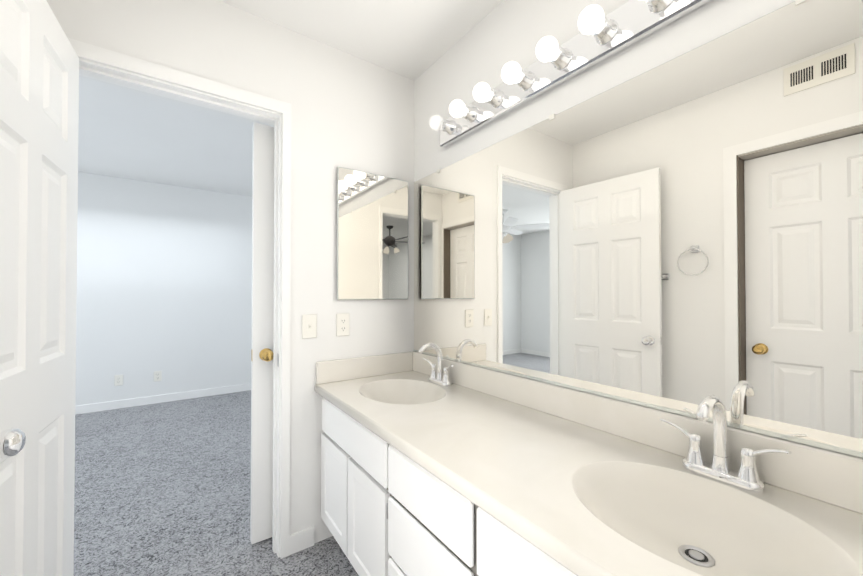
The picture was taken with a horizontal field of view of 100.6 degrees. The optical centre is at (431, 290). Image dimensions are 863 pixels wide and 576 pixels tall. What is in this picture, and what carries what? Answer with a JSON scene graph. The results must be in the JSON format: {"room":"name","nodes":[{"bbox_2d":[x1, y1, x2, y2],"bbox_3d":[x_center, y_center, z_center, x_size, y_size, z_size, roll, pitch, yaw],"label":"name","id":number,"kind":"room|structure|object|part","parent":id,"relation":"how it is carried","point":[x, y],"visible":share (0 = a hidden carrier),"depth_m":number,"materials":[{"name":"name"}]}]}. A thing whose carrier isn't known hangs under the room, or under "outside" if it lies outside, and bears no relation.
{"room":"bathroom","nodes":[
{"label":"bathroom","id":0,"kind":"room"},
{"bbox_2d":[75,172,251,405],"bbox_3d":[-3.473,0.018,3.817,6.340,2.470,0.120,0,-1,-35],"label":"wall","id":1,"kind":"structure","parent":0,"point":[164,278],"depth_m":4.02,"materials":[{"name":"paint"}]},
{"bbox_2d":[114,374,122,385],"bbox_3d":[-3.338,0.953,3.823,0.070,0.115,0.008,0,-1,-35],"label":"outlet","id":2,"kind":"object","parent":1,"relation":"attached to","point":[118,380],"visible":1,"depth_m":3.82,"materials":[{"name":"white plastic"}]},
{"bbox_2d":[154,371,161,381],"bbox_3d":[-3.069,0.955,4.014,0.070,0.115,0.008,0,-1,-35],"label":"outlet","id":3,"kind":"object","parent":1,"relation":"attached to","point":[157,375],"visible":1,"depth_m":4.01,"materials":[{"name":"white plastic"}]},
{"bbox_2d":[75,383,250,414],"bbox_3d":[-3.435,1.210,3.750,6.100,0.085,0.012,0,-1,-35],"label":"baseboard","id":4,"kind":"structure","parent":1,"relation":"attached to","point":[103,406],"depth_m":4.01,"materials":[{"name":"white paint"}]},
{"bbox_2d":[73,390,358,575],"bbox_3d":[-0.606,1.235,-0.059,6.700,0.050,9.900,0,-1,-35],"label":"floor","id":5,"kind":"structure","parent":0,"point":[162,489],"depth_m":2.14,"materials":[{"name":"carpet"}]},
{"bbox_2d":[315,342,862,575],"bbox_3d":[0.199,0.734,1.162,0.576,0.979,1.846,0,-1,-35],"label":"bathroom vanity","id":6,"kind":"object","parent":5,"relation":"on","point":[439,465],"visible":1,"depth_m":0.90,"materials":[{"name":"white paint"}]},
{"bbox_2d":[418,342,452,385],"bbox_3d":[0.001,0.352,1.743,0.151,0.204,0.250,0,-1,-35],"label":"faucet","id":7,"kind":"object","parent":6,"relation":"on","point":[440,377],"depth_m":1.76,"materials":[{"name":"silver metal"}]},
{"bbox_2d":[660,395,791,492],"bbox_3d":[0.650,0.342,0.828,0.151,0.204,0.250,0,-1,-35],"label":"faucet","id":8,"kind":"object","parent":6,"relation":"on","point":[717,474],"depth_m":0.84,"materials":[{"name":"silver metal"}]},
{"bbox_2d":[46,0,413,542],"bbox_3d":[-1.562,-0.012,1.127,6.100,2.470,0.120,0,-1,-35],"label":"wall","id":9,"kind":"structure","parent":0,"point":[349,111],"depth_m":1.74,"materials":[{"name":"paint"}]},
{"bbox_2d":[0,0,78,575],"bbox_3d":[-1.101,0.189,0.940,0.184,2.040,0.712,0,-1,-35],"label":"bathroom door","id":10,"kind":"structure","parent":9,"relation":"in","point":[39,90],"depth_m":0.98,"materials":[{"name":"white paint"}]},
{"bbox_2d":[68,38,290,558],"bbox_3d":[-1.031,0.172,1.503,0.805,2.110,0.148,0,-1,-35],"label":"door frame","id":11,"kind":"structure","parent":9,"relation":"attached to","point":[107,65],"depth_m":1.66,"materials":[{"name":"white paint"}]},
{"bbox_2d":[250,122,273,543],"bbox_3d":[-0.565,0.200,1.966,0.761,2.040,0.174,0,-1,-35],"label":"bedroom door","id":12,"kind":"structure","parent":9,"relation":"in","point":[261,519],"depth_m":1.76,"materials":[{"name":"white paint"}]},
{"bbox_2d":[302,314,316,338],"bbox_3d":[-0.588,0.172,1.732,0.070,0.115,0.017,0,-1,-35],"label":"light switch","id":13,"kind":"object","parent":9,"relation":"attached to","point":[309,326],"visible":1,"depth_m":1.73,"materials":[{"name":"white plastic"}]},
{"bbox_2d":[336,313,349,335],"bbox_3d":[-0.453,0.173,1.833,0.070,0.115,0.008,0,-1,-35],"label":"outlet","id":14,"kind":"object","parent":9,"relation":"attached to","point":[342,324],"visible":1,"depth_m":1.83,"materials":[{"name":"white plastic"}]},
{"bbox_2d":[337,166,407,299],"bbox_3d":[-0.308,-0.291,1.935,0.420,0.677,0.019,0,-1,-35],"label":"medicine cabinet mirror","id":15,"kind":"object","parent":9,"relation":"attached to","point":[372,236],"visible":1,"depth_m":1.91,"materials":[{"name":"clear glass"}]},
{"bbox_2d":[78,0,502,196],"bbox_3d":[-0.606,-1.290,-0.031,6.700,0.060,9.900,0,-1,-35],"label":"ceiling","id":16,"kind":"structure","parent":0,"point":[128,133],"depth_m":2.38,"materials":[{"name":"paint"}]},
{"bbox_2d":[429,0,711,147],"bbox_3d":[0.377,-0.809,1.290,0.159,0.124,1.295,0,-1,-35],"label":"sconce","id":17,"kind":"object","parent":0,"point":[599,37],"visible":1,"depth_m":1.21,"materials":[{"name":"silver metal"}]},
{"bbox_3d":[0.025,-0.804,1.714,0.078,0.073,0.073,0,-1,-35],"label":"vanity light bulb","id":18,"kind":"part","parent":17,"relation":"part of","materials":[{"name":"white glass"}]},
{"bbox_3d":[0.116,-0.806,1.586,0.078,0.073,0.073,0,-1,-35],"label":"vanity light bulb","id":19,"kind":"part","parent":17,"relation":"part of","materials":[{"name":"white glass"}]},
{"bbox_3d":[0.207,-0.807,1.458,0.078,0.073,0.073,0,-1,-35],"label":"vanity light bulb","id":20,"kind":"part","parent":17,"relation":"part of","materials":[{"name":"white glass"}]},
{"bbox_3d":[0.298,-0.809,1.330,0.078,0.073,0.073,0,-1,-35],"label":"vanity light bulb","id":21,"kind":"part","parent":17,"relation":"part of","materials":[{"name":"white glass"}]},
{"bbox_3d":[0.389,-0.810,1.202,0.078,0.073,0.073,0,-1,-35],"label":"vanity light bulb","id":22,"kind":"part","parent":17,"relation":"part of","materials":[{"name":"white glass"}]},
{"bbox_3d":[0.480,-0.812,1.075,0.078,0.073,0.073,0,-1,-35],"label":"vanity light bulb","id":23,"kind":"part","parent":17,"relation":"part of","materials":[{"name":"white glass"}]},
{"bbox_2d":[413,0,862,457],"bbox_3d":[0.521,-0.010,1.313,0.130,2.470,1.990,0,-1,-35],"label":"vanity mirror","id":24,"kind":"object","parent":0,"point":[682,235],"depth_m":1.01,"materials":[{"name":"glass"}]}
]}

